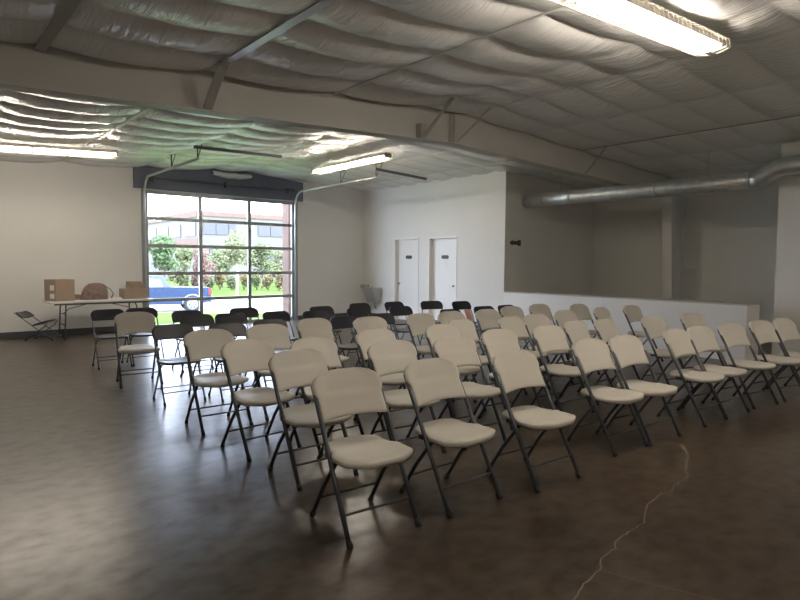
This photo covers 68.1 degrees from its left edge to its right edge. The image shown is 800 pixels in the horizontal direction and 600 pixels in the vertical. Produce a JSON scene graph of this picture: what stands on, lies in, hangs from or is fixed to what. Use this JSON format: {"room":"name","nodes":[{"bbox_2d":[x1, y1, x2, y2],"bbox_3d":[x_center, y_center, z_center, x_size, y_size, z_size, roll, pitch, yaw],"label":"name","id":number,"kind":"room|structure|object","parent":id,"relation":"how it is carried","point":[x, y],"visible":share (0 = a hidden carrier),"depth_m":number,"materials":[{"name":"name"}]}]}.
{"room":"event hall","nodes":[
{"label":"event hall","id":0,"kind":"room"},
{"bbox_2d":[0,161,363,332],"bbox_3d":[-4.013,-1.401,14.379,14.819,3.950,0.220,-3,5,-40],"label":"wall","id":1,"kind":"structure","parent":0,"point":[60,219],"depth_m":12.30,"materials":[{"name":"paint"}]},
{"bbox_2d":[0,326,114,338],"bbox_3d":[-7.571,0.678,11.404,5.110,0.110,0.015,-3,5,-40],"label":"baseboard","id":2,"kind":"structure","parent":1,"relation":"attached to","point":[109,328],"depth_m":11.94,"materials":[{"name":"grey"}]},
{"bbox_2d":[133,166,302,201],"bbox_3d":[-4.124,-2.808,14.032,4.160,0.640,0.060,-3,5,-40],"label":"header panel","id":3,"kind":"object","parent":1,"relation":"attached to","point":[139,173],"visible":0.65,"depth_m":13.86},
{"bbox_2d":[148,175,294,193],"bbox_3d":[-4.081,-2.701,13.925,3.560,0.120,0.170,-3,5,-40],"label":"shaft","id":4,"kind":"object","parent":3,"relation":"attached to","point":[152,178],"visible":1,"depth_m":13.88,"materials":[{"name":"grey metal"}]},
{"bbox_2d":[145,189,294,325],"bbox_3d":[-4.187,-0.961,14.212,3.770,3.090,0.049,-3,5,-40],"label":"door","id":5,"kind":"structure","parent":1,"relation":"attached to","point":[200,246],"depth_m":14.12,"materials":[{"name":"silver metal"}]},
{"bbox_2d":[0,41,669,185],"bbox_3d":[0.540,-2.477,8.450,13.960,1.056,0.205,-3,5,-40],"label":"roof beam","id":6,"kind":"structure","parent":0,"point":[52,72],"depth_m":6.83,"materials":[{"name":"metal"}]},
{"bbox_2d":[203,61,227,109],"bbox_3d":[-1.873,-2.202,6.032,0.100,0.432,0.431,-3,5,-43],"label":"brace","id":7,"kind":"object","parent":6,"relation":"attached to","point":[220,71],"visible":0.71,"depth_m":6.05,"materials":[{"name":"grey metal"}]},
{"bbox_2d":[0,318,799,599],"bbox_3d":[2.294,1.164,6.982,14.919,0.150,20.004,-3,5,-40],"label":"floor","id":8,"kind":"structure","parent":0,"point":[107,492],"depth_m":3.75,"materials":[{"name":"concrete"}]},
{"bbox_2d":[14,311,62,340],"bbox_3d":[-6.808,0.483,11.168,0.706,0.542,0.384,0,4,-2],"label":"folding chair","id":9,"kind":"object","parent":8,"relation":"on","point":[24,314],"visible":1,"depth_m":11.12,"materials":[{"name":"grey metal"}]},
{"bbox_2d":[42,298,152,339],"bbox_3d":[-5.979,0.353,11.776,1.870,0.741,0.750,-3,5,-40],"label":"folding table","id":10,"kind":"object","parent":8,"relation":"on","point":[109,300],"visible":0.79,"depth_m":11.45,"materials":[{"name":"white plastic"}]},
{"bbox_2d":[44,279,74,301],"bbox_3d":[-6.425,-0.189,11.173,0.362,0.406,0.372,2,4,28],"label":"cardboard box","id":11,"kind":"object","parent":10,"relation":"on","point":[56,290],"visible":1,"depth_m":11.05,"materials":[{"name":"beige cardboard"}]},
{"bbox_2d":[80,283,113,299],"bbox_3d":[-5.978,-0.175,11.674,0.601,0.323,0.315,-3,5,-40],"label":"backpack","id":12,"kind":"object","parent":10,"relation":"on","point":[92,291],"visible":1,"depth_m":11.54,"materials":[{"name":"brown fabric"}]},
{"bbox_2d":[119,288,147,298],"bbox_3d":[-5.454,-0.136,12.105,0.450,0.201,0.372,-3,5,-40],"label":"cardboard box","id":13,"kind":"object","parent":10,"relation":"on","point":[124,293],"visible":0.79,"depth_m":11.96,"materials":[{"name":"beige cardboard"}]},
{"bbox_2d":[91,309,132,369],"bbox_3d":[-4.106,0.547,8.413,0.457,0.812,0.431,-3,5,-41],"label":"folding chair","id":14,"kind":"object","parent":8,"relation":"on","point":[102,314],"visible":0.89,"depth_m":8.43,"materials":[{"name":"grey plastic"}]},
{"bbox_2d":[114,312,162,388],"bbox_3d":[-3.221,0.596,7.273,0.489,0.874,0.502,-2,4,-33],"label":"folding chair","id":15,"kind":"object","parent":8,"relation":"on","point":[126,322],"visible":0.97,"depth_m":7.33,"materials":[{"name":"beige plastic"}]},
{"bbox_2d":[125,307,163,365],"bbox_3d":[-3.763,0.530,8.727,0.457,0.812,0.431,-3,5,-40],"label":"folding chair","id":16,"kind":"object","parent":8,"relation":"on","point":[153,311],"visible":0.61,"depth_m":8.76,"materials":[{"name":"grey plastic"}]},
{"bbox_2d":[152,324,205,405],"bbox_3d":[-2.405,0.685,6.412,0.457,0.812,0.431,-3,5,-41],"label":"folding chair","id":17,"kind":"object","parent":8,"relation":"on","point":[174,331],"visible":0.89,"depth_m":6.43,"materials":[{"name":"grey"}]},
{"bbox_2d":[171,310,213,371],"bbox_3d":[-2.920,0.564,8.299,0.457,0.812,0.431,-3,5,-44],"label":"folding chair","id":18,"kind":"object","parent":8,"relation":"on","point":[176,315],"visible":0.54,"depth_m":8.29,"materials":[{"name":"grey plastic"}]},
{"bbox_2d":[180,314,222,381],"bbox_3d":[-2.578,0.605,7.674,0.457,0.812,0.431,-3,5,-40],"label":"folding chair","id":19,"kind":"object","parent":8,"relation":"on","point":[195,320],"visible":0.63,"depth_m":7.75,"materials":[{"name":"grey plastic"}]},
{"bbox_2d":[183,329,253,434],"bbox_3d":[-1.677,0.723,5.430,0.489,0.874,0.502,-2,5,-40],"label":"folding chair","id":20,"kind":"object","parent":8,"relation":"on","point":[204,343],"visible":0.8,"depth_m":5.44,"materials":[{"name":"beige plastic"}]},
{"bbox_2d":[215,313,247,371],"bbox_3d":[-2.207,0.592,7.933,0.457,0.812,0.431,-2,5,-39],"label":"folding chair","id":21,"kind":"object","parent":8,"relation":"on","point":[224,317],"visible":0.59,"depth_m":8.03,"materials":[{"name":"grey plastic"}]},
{"bbox_2d":[208,323,257,401],"bbox_3d":[-1.862,0.677,6.606,0.457,0.812,0.431,-3,5,-41],"label":"folding chair","id":22,"kind":"object","parent":8,"relation":"on","point":[237,329],"visible":0.5,"depth_m":6.69,"materials":[{"name":"grey plastic"}]},
{"bbox_2d":[229,307,258,338],"bbox_3d":[-2.292,0.531,8.903,0.457,0.812,0.431,-2,4,-36],"label":"folding chair","id":23,"kind":"object","parent":8,"relation":"on","point":[250,312],"visible":0.43,"depth_m":9.04,"materials":[{"name":"grey plastic"}]},
{"bbox_2d":[220,338,301,461],"bbox_3d":[-1.131,0.769,4.764,0.489,0.874,0.502,-3,5,-44],"label":"folding chair","id":24,"kind":"object","parent":8,"relation":"on","point":[239,356],"visible":0.95,"depth_m":4.77,"materials":[{"name":"beige plastic"}]},
{"bbox_2d":[252,319,288,386],"bbox_3d":[-1.498,0.648,7.120,0.457,0.812,0.431,-3,5,-40],"label":"folding chair","id":25,"kind":"object","parent":8,"relation":"on","point":[264,321],"visible":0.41,"depth_m":7.20,"materials":[{"name":"grey plastic"}]},
{"bbox_2d":[246,324,300,419],"bbox_3d":[-1.240,0.695,5.948,0.489,0.874,0.502,-2,5,-40],"label":"folding chair","id":26,"kind":"object","parent":8,"relation":"on","point":[278,335],"visible":0.38,"depth_m":6.05,"materials":[{"name":"beige plastic"}]},
{"bbox_2d":[262,311,298,342],"bbox_3d":[-1.662,0.572,8.324,0.431,0.812,0.457,4,5,43],"label":"folding chair","id":27,"kind":"object","parent":8,"relation":"on","point":[284,315],"visible":0.5,"depth_m":8.43,"materials":[{"name":"grey plastic"}]},
{"bbox_2d":[268,348,358,490],"bbox_3d":[-0.628,0.809,4.197,0.489,0.874,0.503,-2,5,-39],"label":"folding chair","id":28,"kind":"object","parent":8,"relation":"on","point":[292,368],"visible":0.83,"depth_m":4.21,"materials":[{"name":"beige plastic"}]},
{"bbox_2d":[302,310,337,338],"bbox_3d":[-1.125,0.569,8.448,0.457,0.812,0.431,-3,5,-40],"label":"folding chair","id":29,"kind":"object","parent":8,"relation":"on","point":[324,314],"visible":0.46,"depth_m":8.56,"materials":[{"name":"grey plastic"}]},
{"bbox_2d":[295,318,348,395],"bbox_3d":[-0.859,0.655,6.644,0.489,0.874,0.502,-3,5,-44],"label":"folding chair","id":30,"kind":"object","parent":8,"relation":"on","point":[309,327],"visible":0.59,"depth_m":6.74,"materials":[{"name":"beige plastic"}]},
{"bbox_2d":[289,337,363,454],"bbox_3d":[-0.609,0.765,4.907,0.489,0.874,0.502,-3,5,-44],"label":"folding chair","id":31,"kind":"object","parent":8,"relation":"on","point":[326,345],"visible":0.48,"depth_m":5.00,"materials":[{"name":"beige plastic"}]},
{"bbox_2d":[330,316,370,369],"bbox_3d":[-0.626,0.626,7.589,0.431,0.812,0.457,4,5,45],"label":"folding chair","id":32,"kind":"object","parent":8,"relation":"on","point":[341,322],"visible":0.64,"depth_m":7.62,"materials":[{"name":"grey plastic"}]},
{"bbox_2d":[346,307,370,363],"bbox_3d":[-0.556,0.533,9.107,0.457,0.812,0.431,-3,5,-40],"label":"folding chair","id":33,"kind":"object","parent":8,"relation":"on","point":[359,312],"visible":0.58,"depth_m":9.15,"materials":[{"name":"grey plastic"}]},
{"bbox_2d":[310,367,420,548],"bbox_3d":[-0.213,0.861,3.415,0.489,0.874,0.503,-2,4,-36],"label":"folding chair","id":34,"kind":"object","parent":8,"relation":"on","point":[336,393],"visible":1,"depth_m":3.43,"materials":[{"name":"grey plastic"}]},
{"bbox_2d":[353,316,405,388],"bbox_3d":[-0.247,0.646,6.869,0.489,0.874,0.502,-2,4,-37],"label":"folding chair","id":35,"kind":"object","parent":8,"relation":"on","point":[360,324],"visible":0.32,"depth_m":6.97,"materials":[{"name":"beige plastic"}]},
{"bbox_2d":[353,328,422,431],"bbox_3d":[-0.119,0.726,5.590,0.489,0.874,0.502,-3,5,-41],"label":"folding chair","id":36,"kind":"object","parent":8,"relation":"on","point":[366,338],"visible":0.48,"depth_m":5.58,"materials":[{"name":"beige plastic"}]},
{"bbox_2d":[367,340,445,452],"bbox_3d":[0.036,0.781,4.735,0.489,0.874,0.502,-2,4,-35],"label":"folding chair","id":37,"kind":"object","parent":8,"relation":"on","point":[385,357],"visible":0.7,"depth_m":4.79,"materials":[{"name":"beige plastic"}]},
{"bbox_2d":[389,306,423,356],"bbox_3d":[0.088,0.514,9.490,0.457,0.812,0.431,-2,4,-36],"label":"folding chair","id":38,"kind":"object","parent":8,"relation":"on","point":[394,310],"visible":0.73,"depth_m":9.55,"materials":[{"name":"grey plastic"}]},
{"bbox_2d":[406,313,435,359],"bbox_3d":[0.372,0.618,7.398,0.489,0.874,0.502,-3,5,-40],"label":"folding chair","id":39,"kind":"object","parent":8,"relation":"on","point":[417,323],"visible":0.64,"depth_m":7.43,"materials":[{"name":"beige plastic"}]},
{"bbox_2d":[420,301,442,343],"bbox_3d":[0.636,0.432,10.887,0.457,0.812,0.431,-1,4,-24],"label":"folding chair","id":40,"kind":"object","parent":8,"relation":"on","point":[425,305],"visible":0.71,"depth_m":10.99,"materials":[{"name":"grey plastic"}]},
{"bbox_2d":[399,358,502,517],"bbox_3d":[0.323,0.841,3.808,0.489,0.874,0.502,-3,5,-40],"label":"folding chair","id":41,"kind":"object","parent":8,"relation":"on","point":[428,380],"visible":1,"depth_m":3.81,"materials":[{"name":"beige plastic"}]},
{"bbox_2d":[424,324,486,417],"bbox_3d":[0.556,0.701,6.088,0.489,0.874,0.502,-2,4,-37],"label":"folding chair","id":42,"kind":"object","parent":8,"relation":"on","point":[434,332],"visible":0.5,"depth_m":6.10,"materials":[{"name":"beige plastic"}]},
{"bbox_2d":[437,311,483,378],"bbox_3d":[0.790,0.596,7.801,0.489,0.874,0.502,-2,4,-36],"label":"folding chair","id":43,"kind":"object","parent":8,"relation":"on","point":[444,317],"visible":0.33,"depth_m":7.90,"materials":[{"name":"beige plastic"}]},
{"bbox_2d":[452,301,478,335],"bbox_3d":[1.211,0.437,10.887,0.457,0.812,0.431,-2,4,-36],"label":"folding chair","id":44,"kind":"object","parent":8,"relation":"on","point":[461,305],"visible":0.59,"depth_m":10.98,"materials":[{"name":"grey plastic"}]},
{"bbox_2d":[433,335,506,450],"bbox_3d":[0.580,0.765,5.064,0.489,0.874,0.502,-2,4,-35],"label":"folding chair","id":45,"kind":"object","parent":8,"relation":"on","point":[461,350],"visible":0.7,"depth_m":5.13,"materials":[{"name":"beige plastic"}]},
{"bbox_2d":[447,318,499,402],"bbox_3d":[0.822,0.665,6.705,0.489,0.874,0.502,-3,5,-44],"label":"folding chair","id":46,"kind":"object","parent":8,"relation":"on","point":[467,328],"visible":0.41,"depth_m":6.84,"materials":[{"name":"beige plastic"}]},
{"bbox_2d":[475,309,500,355],"bbox_3d":[1.337,0.577,8.192,0.489,0.874,0.503,-2,4,-37],"label":"folding chair","id":47,"kind":"object","parent":8,"relation":"on","point":[486,318],"visible":0.4,"depth_m":8.27,"materials":[{"name":"beige plastic"}]},
{"bbox_2d":[477,329,541,430],"bbox_3d":[1.072,0.732,5.650,0.489,0.874,0.502,-2,4,-36],"label":"folding chair","id":48,"kind":"object","parent":8,"relation":"on","point":[494,341],"visible":0.57,"depth_m":5.71,"materials":[{"name":"beige plastic"}]},
{"bbox_2d":[500,306,542,364],"bbox_3d":[1.798,0.540,8.841,0.489,0.874,0.502,-2,4,-37],"label":"folding chair","id":49,"kind":"object","parent":8,"relation":"on","point":[507,310],"visible":0.46,"depth_m":8.95,"materials":[{"name":"beige plastic"}]},
{"bbox_2d":[495,316,550,394],"bbox_3d":[1.478,0.645,7.114,0.489,0.874,0.502,-3,5,-41],"label":"folding chair","id":50,"kind":"object","parent":8,"relation":"on","point":[516,324],"visible":0.47,"depth_m":7.21,"materials":[{"name":"beige plastic"}]},
{"bbox_2d":[486,350,581,492],"bbox_3d":[0.948,0.821,4.198,0.489,0.874,0.502,-2,5,-38],"label":"folding chair","id":51,"kind":"object","parent":8,"relation":"on","point":[513,370],"visible":0.99,"depth_m":4.20,"materials":[{"name":"beige plastic"}]},
{"bbox_2d":[523,314,573,385],"bbox_3d":[1.854,0.625,7.475,0.489,0.874,0.502,-2,4,-35],"label":"folding chair","id":52,"kind":"object","parent":8,"relation":"on","point":[532,321],"visible":0.59,"depth_m":7.53,"materials":[{"name":"beige plastic"}]},
{"bbox_2d":[529,304,568,362],"bbox_3d":[2.341,0.511,9.382,0.489,0.874,0.502,-2,4,-36],"label":"folding chair","id":53,"kind":"object","parent":8,"relation":"on","point":[544,309],"visible":0.37,"depth_m":9.52,"materials":[{"name":"beige plastic"}]},
{"bbox_2d":[530,325,594,412],"bbox_3d":[1.653,0.712,6.051,0.489,0.874,0.503,-2,4,-36],"label":"folding chair","id":54,"kind":"object","parent":8,"relation":"on","point":[547,338],"visible":0.92,"depth_m":6.08,"materials":[{"name":"beige plastic"}]},
{"bbox_2d":[554,310,599,377],"bbox_3d":[2.412,0.589,8.133,0.489,0.874,0.502,-2,4,-36],"label":"folding chair","id":55,"kind":"object","parent":8,"relation":"on","point":[561,316],"visible":0.38,"depth_m":8.20,"materials":[{"name":"beige plastic"}]},
{"bbox_2d":[568,304,597,356],"bbox_3d":[3.022,0.509,9.497,0.489,0.874,0.503,-2,5,-39],"label":"folding chair","id":56,"kind":"object","parent":8,"relation":"on","point":[582,311],"visible":0.48,"depth_m":9.60,"materials":[{"name":"beige plastic"}]},
{"bbox_2d":[561,320,614,404],"bbox_3d":[2.125,0.679,6.645,0.489,0.874,0.502,-3,5,-44],"label":"folding chair","id":57,"kind":"object","parent":8,"relation":"on","point":[575,330],"visible":0.54,"depth_m":6.72,"materials":[{"name":"beige plastic"}]},
{"bbox_2d":[567,338,648,456],"bbox_3d":[1.735,0.782,4.942,0.489,0.874,0.503,-2,4,-37],"label":"folding chair","id":58,"kind":"object","parent":8,"relation":"on","point":[590,354],"visible":0.99,"depth_m":4.95,"materials":[{"name":"beige plastic"}]},
{"bbox_2d":[593,307,634,365],"bbox_3d":[3.147,0.556,8.763,0.502,0.874,0.489,4,5,44],"label":"folding chair","id":59,"kind":"object","parent":8,"relation":"on","point":[599,312],"visible":0.35,"depth_m":8.87,"materials":[{"name":"beige plastic"}]},
{"bbox_2d":[594,318,640,386],"bbox_3d":[2.552,0.667,6.899,0.489,0.874,0.502,-3,5,-43],"label":"folding chair","id":60,"kind":"object","parent":8,"relation":"on","point":[606,328],"visible":0.5,"depth_m":6.97,"materials":[{"name":"beige plastic"}]},
{"bbox_2d":[573,444,689,599],"bbox_3d":[1.517,1.283,3.731,2.897,0.001,0.827,-3,5,-40],"label":"crack","id":61,"kind":"object","parent":8,"relation":"on","point":[591,577],"depth_m":3.34,"materials":[{"name":"brown"}]},
{"bbox_2d":[602,335,681,445],"bbox_3d":[2.141,0.767,5.225,0.489,0.874,0.502,-2,4,-36],"label":"folding chair","id":62,"kind":"object","parent":8,"relation":"on","point":[626,350],"visible":0.92,"depth_m":5.24,"materials":[{"name":"beige plastic"}]},
{"bbox_2d":[622,305,663,361],"bbox_3d":[3.789,0.530,9.274,0.489,0.874,0.503,-2,4,-38],"label":"folding chair","id":63,"kind":"object","parent":8,"relation":"on","point":[633,313],"visible":0.72,"depth_m":9.33,"materials":[{"name":"beige plastic"}]},
{"bbox_2d":[641,316,693,388],"bbox_3d":[3.258,0.650,7.256,0.489,0.874,0.502,-2,4,-35],"label":"folding chair","id":64,"kind":"object","parent":8,"relation":"on","point":[653,326],"visible":0.73,"depth_m":7.28,"materials":[{"name":"beige plastic"}]},
{"bbox_2d":[656,328,727,427],"bbox_3d":[2.876,0.737,5.808,0.489,0.874,0.503,-2,5,-39],"label":"folding chair","id":65,"kind":"object","parent":8,"relation":"on","point":[678,343],"visible":1,"depth_m":5.81,"materials":[{"name":"beige plastic"}]},
{"bbox_2d":[680,313,731,383],"bbox_3d":[4.008,0.623,7.806,0.489,0.874,0.503,-1,4,-29],"label":"folding chair","id":66,"kind":"object","parent":8,"relation":"on","point":[688,320],"visible":0.48,"depth_m":7.89,"materials":[{"name":"beige plastic"}]},
{"bbox_2d":[681,325,750,416],"bbox_3d":[3.270,0.721,6.122,0.489,0.874,0.502,-2,4,-35],"label":"folding chair","id":67,"kind":"object","parent":8,"relation":"on","point":[702,338],"visible":0.95,"depth_m":6.17,"materials":[{"name":"beige plastic"}]},
{"bbox_2d":[711,322,778,408],"bbox_3d":[3.804,0.701,6.509,0.489,0.874,0.502,-2,4,-31],"label":"folding chair","id":68,"kind":"object","parent":8,"relation":"on","point":[732,334],"visible":0.97,"depth_m":6.53,"materials":[{"name":"beige plastic"}]},
{"bbox_2d":[743,320,799,401],"bbox_3d":[4.345,0.685,6.838,0.489,0.874,0.502,-2,4,-31],"label":"folding chair","id":69,"kind":"object","parent":8,"relation":"on","point":[762,331],"visible":0.96,"depth_m":6.87,"materials":[{"name":"beige plastic"}]},
{"bbox_2d":[766,318,799,389],"bbox_3d":[4.783,0.672,7.108,0.489,0.874,0.502,-2,4,-31],"label":"folding chair","id":70,"kind":"object","parent":8,"relation":"on","point":[785,328],"visible":0.85,"depth_m":7.19,"materials":[{"name":"beige plastic"}]},
{"bbox_2d":[0,0,799,191],"bbox_3d":[2.339,-2.395,6.742,14.559,0.467,19.554,-3,5,-40],"label":"ceiling","id":71,"kind":"structure","parent":0,"point":[569,77],"depth_m":6.69,"materials":[{"name":"white fabric"}]},
{"bbox_2d":[34,0,80,51],"bbox_3d":[-2.496,-2.166,4.425,0.090,0.012,2.200,-3,5,-40],"label":"strap","id":72,"kind":"object","parent":71,"relation":"attached to","point":[67,7],"visible":1,"depth_m":4.66,"materials":[{"name":"grey metal"}]},
{"bbox_2d":[0,142,118,158],"bbox_3d":[-5.718,-2.429,9.194,2.449,0.437,0.306,-3,5,-40],"label":"ceiling light","id":73,"kind":"object","parent":71,"relation":"hanging from","point":[3,146],"visible":1,"depth_m":9.37,"materials":[{"name":"white plastic"}]},
{"bbox_2d":[61,108,151,161],"bbox_3d":[-4.462,-2.570,9.088,0.060,0.012,6.900,-3,5,-40],"label":"strap","id":74,"kind":"object","parent":71,"relation":"attached to","point":[145,110],"visible":0.64,"depth_m":8.77,"materials":[{"name":"white metal"}]},
{"bbox_2d":[143,145,201,307],"bbox_3d":[-4.513,-1.059,11.675,0.052,3.555,3.320,-3,5,-40],"label":"door track","id":75,"kind":"object","parent":71,"relation":"hanging from","point":[197,158],"visible":0.91,"depth_m":12.84,"materials":[{"name":"grey metal"}]},
{"bbox_2d":[213,171,251,179],"bbox_3d":[-3.961,-2.943,14.011,0.955,0.159,0.116,-3,5,-40],"label":"flap","id":76,"kind":"object","parent":71,"relation":"hanging from","point":[216,173],"visible":1,"depth_m":13.98,"materials":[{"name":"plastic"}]},
{"bbox_2d":[193,145,281,157],"bbox_3d":[-2.980,-2.745,10.980,1.730,0.090,0.055,-3,5,-40],"label":"bar","id":77,"kind":"object","parent":71,"relation":"attached to","point":[195,146],"visible":1,"depth_m":10.93,"materials":[{"name":"grey metal"}]},
{"bbox_2d":[211,0,336,68],"bbox_3d":[-0.806,-2.260,4.740,0.085,0.012,3.320,-3,5,-40],"label":"strap","id":78,"kind":"object","parent":71,"relation":"attached to","point":[319,5],"visible":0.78,"depth_m":5.01,"materials":[{"name":"grey metal"}]},
{"bbox_2d":[294,162,382,318],"bbox_3d":[-1.546,-1.198,13.937,0.052,3.600,3.660,-3,5,-40],"label":"door track","id":79,"kind":"object","parent":71,"relation":"hanging from","point":[375,177],"visible":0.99,"depth_m":15.09,"materials":[{"name":"grey metal"}]},
{"bbox_2d":[310,152,394,174],"bbox_3d":[-0.996,-2.770,11.609,0.306,0.352,2.446,-3,5,-40],"label":"ceiling light","id":80,"kind":"object","parent":71,"relation":"hanging from","point":[380,156],"visible":1,"depth_m":11.44,"materials":[{"name":"white plastic"}]},
{"bbox_2d":[333,0,581,94],"bbox_3d":[0.475,-2.415,5.727,0.030,0.012,4.000,-3,5,-40],"label":"strap","id":81,"kind":"object","parent":71,"relation":"attached to","point":[563,6],"visible":1,"depth_m":5.55,"materials":[{"name":"white metal"}]},
{"bbox_2d":[552,0,729,56],"bbox_3d":[1.925,-2.264,4.628,2.449,0.398,0.306,-3,5,-40],"label":"ceiling light","id":82,"kind":"object","parent":71,"relation":"hanging from","point":[638,12],"visible":1,"depth_m":4.71,"materials":[{"name":"white plastic"}]},
{"bbox_2d":[522,155,799,207],"bbox_3d":[4.562,-2.288,11.107,0.306,0.773,5.448,-3,5,-40],"label":"duct","id":83,"kind":"object","parent":71,"relation":"hanging from","point":[775,169],"visible":1,"depth_m":10.54,"materials":[{"name":"grey metal"}]},
{"bbox_2d":[581,115,799,150],"bbox_3d":[4.944,-2.562,8.689,0.012,0.012,5.200,-3,5,-40],"label":"strap","id":84,"kind":"object","parent":71,"relation":"attached to","point":[796,115],"visible":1,"depth_m":9.11,"materials":[{"name":"grey metal"}]},
{"bbox_2d":[508,172,594,294],"bbox_3d":[3.601,-1.317,14.023,3.313,3.950,0.140,-3,5,-40],"label":"wall","id":85,"kind":"structure","parent":0,"point":[555,252],"depth_m":13.82,"materials":[{"name":"grey paint"}]},
{"bbox_2d":[363,171,759,360],"bbox_3d":[2.374,-1.269,13.096,0.520,3.950,10.004,-3,5,-40],"label":"wall","id":86,"kind":"structure","parent":0,"point":[475,209],"depth_m":13.50,"materials":[{"name":"paint"}]},
{"bbox_2d":[360,284,380,308],"bbox_3d":[-0.864,-0.085,16.366,0.297,0.671,0.760,-3,5,-40],"label":"fountain","id":87,"kind":"object","parent":86,"relation":"attached to","point":[372,294],"visible":1,"depth_m":16.17,"materials":[{"name":"silver metal"}]},
{"bbox_2d":[362,287,380,302],"bbox_3d":[-0.789,-0.142,16.269,0.290,0.415,0.520,-3,5,-40],"label":"basin","id":88,"kind":"object","parent":87,"relation":"in","point":[372,294],"depth_m":16.15,"materials":[{"name":"silver metal"}]},
{"bbox_2d":[393,237,418,319],"bbox_3d":[0.201,-0.534,15.422,0.151,2.160,0.988,-3,5,-40],"label":"door","id":89,"kind":"structure","parent":86,"relation":"in","point":[406,271],"depth_m":15.51,"materials":[{"name":"white paint"}]},
{"bbox_2d":[427,236,456,319],"bbox_3d":[1.060,-0.464,14.392,0.161,2.160,0.999,-3,5,-40],"label":"door","id":90,"kind":"structure","parent":86,"relation":"in","point":[442,282],"depth_m":14.48,"materials":[{"name":"white paint"}]},
{"bbox_2d":[504,291,759,305],"bbox_3d":[4.023,-0.055,11.195,0.534,0.020,4.860,-3,5,-40],"label":"trim","id":91,"kind":"structure","parent":86,"relation":"on","point":[523,292],"depth_m":10.64,"materials":[{"name":"grey paint"}]},
{"bbox_2d":[662,195,686,298],"bbox_3d":[6.038,-0.815,13.130,0.759,3.100,0.200,-3,5,-40],"label":"column","id":92,"kind":"structure","parent":0,"point":[674,208],"depth_m":13.11,"materials":[{"name":"paint"}]},
{"bbox_2d":[592,178,779,322],"bbox_3d":[7.946,-1.127,11.543,0.150,3.950,19.554,-3,5,-40],"label":"wall","id":93,"kind":"structure","parent":0,"point":[731,239],"depth_m":12.98,"materials":[{"name":"grey paint"}]},
{"bbox_2d":[772,141,799,355],"bbox_3d":[10.177,-0.818,6.864,2.459,3.950,9.500,-3,5,-40],"label":"wall","id":94,"kind":"structure","parent":0,"point":[787,273],"depth_m":9.58,"materials":[{"name":"paint"}]},
{"label":"outside","id":95,"kind":"structure","parent":0,"visible":0},
{"bbox_2d":[155,312,262,324],"bbox_3d":[-8.711,0.552,22.190,58.079,0.932,18.468,0,4,-6],"label":"grass","id":96,"kind":"structure","parent":95,"point":[163,318],"depth_m":21.07,"materials":[{"name":"green plant"}]},
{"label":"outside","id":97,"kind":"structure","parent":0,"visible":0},
{"bbox_2d":[166,279,282,295],"bbox_3d":[-27.592,-5.578,123.235,172.152,0.388,187.158,-3,5,-40],"label":"lawn","id":98,"kind":"structure","parent":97,"point":[224,291],"depth_m":49.78,"materials":[{"name":"green plant"}]},
{"bbox_2d":[149,234,178,285],"bbox_3d":[-17.656,-2.652,43.994,2.336,4.481,2.486,-3,5,-40],"label":"tree","id":99,"kind":"object","parent":98,"relation":"on","point":[163,260],"visible":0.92,"depth_m":43.46,"materials":[{"name":"green plant"}]},
{"bbox_2d":[168,248,197,285],"bbox_3d":[-17.736,-2.529,47.869,2.039,3.653,2.756,1,4,10],"label":"tree","id":100,"kind":"object","parent":98,"relation":"on","point":[182,255],"visible":0.87,"depth_m":47.67,"materials":[{"name":"green plant"}]},
{"bbox_2d":[191,249,217,285],"bbox_3d":[-15.053,-2.285,45.823,2.205,3.470,2.056,-3,5,-40],"label":"tree","id":101,"kind":"object","parent":98,"relation":"on","point":[207,265],"visible":0.56,"depth_m":45.59,"materials":[{"name":"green plant"}]},
{"bbox_2d":[148,210,282,280],"bbox_3d":[-25.434,-7.641,91.480,25.832,8.500,38.253,-3,5,-40],"label":"office building","id":102,"kind":"structure","parent":98,"relation":"on","point":[182,233],"depth_m":73.16,"materials":[{"name":"concrete"}]},
{"bbox_2d":[206,249,231,286],"bbox_3d":[-16.880,-3.089,55.639,2.748,3.818,2.442,-3,5,-40],"label":"tree","id":103,"kind":"object","parent":98,"relation":"on","point":[215,254],"visible":0.49,"depth_m":55.46,"materials":[{"name":"green plant"}]},
{"bbox_2d":[242,242,275,288],"bbox_3d":[-12.788,-3.115,53.588,2.772,4.193,3.165,-3,5,-40],"label":"tree","id":104,"kind":"object","parent":98,"relation":"on","point":[262,254],"visible":0.66,"depth_m":53.36,"materials":[{"name":"green plant"}]},
{"bbox_2d":[264,250,282,286],"bbox_3d":[-11.435,-3.170,57.678,3.348,3.819,3.526,-3,5,-40],"label":"tree","id":105,"kind":"object","parent":98,"relation":"on","point":[275,266],"visible":0.31,"depth_m":57.58,"materials":[{"name":"green plant"}]},
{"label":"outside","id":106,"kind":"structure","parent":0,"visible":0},
{"bbox_2d":[150,296,282,312],"bbox_3d":[-12.563,0.204,35.513,68.207,0.088,13.974,0,4,0],"label":"lot","id":107,"kind":"structure","parent":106,"point":[262,305],"depth_m":34.19,"materials":[{"name":"concrete"}]},
{"bbox_2d":[149,275,213,309],"bbox_3d":[-12.620,-0.318,29.682,6.100,1.850,1.971,-1,4,-27],"label":"pickup truck","id":108,"kind":"object","parent":107,"relation":"on","point":[159,287],"visible":0.36,"depth_m":29.37,"materials":[{"name":"blue paint"}]},
{"bbox_2d":[217,228,256,295],"bbox_3d":[-11.523,-2.639,41.790,2.659,4.906,2.192,2,4,25],"label":"tree","id":109,"kind":"object","parent":107,"relation":"on","point":[232,256],"visible":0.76,"depth_m":41.60,"materials":[{"name":"green plant"}]},
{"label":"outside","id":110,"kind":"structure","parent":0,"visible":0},
{"bbox_2d":[282,204,290,316],"bbox_3d":[-2.958,-1.328,16.174,0.384,4.200,0.320,-3,5,-40],"label":"brick","id":111,"kind":"object","parent":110,"point":[286,209],"visible":0.14,"depth_m":16.02,"materials":[{"name":"red brick"}]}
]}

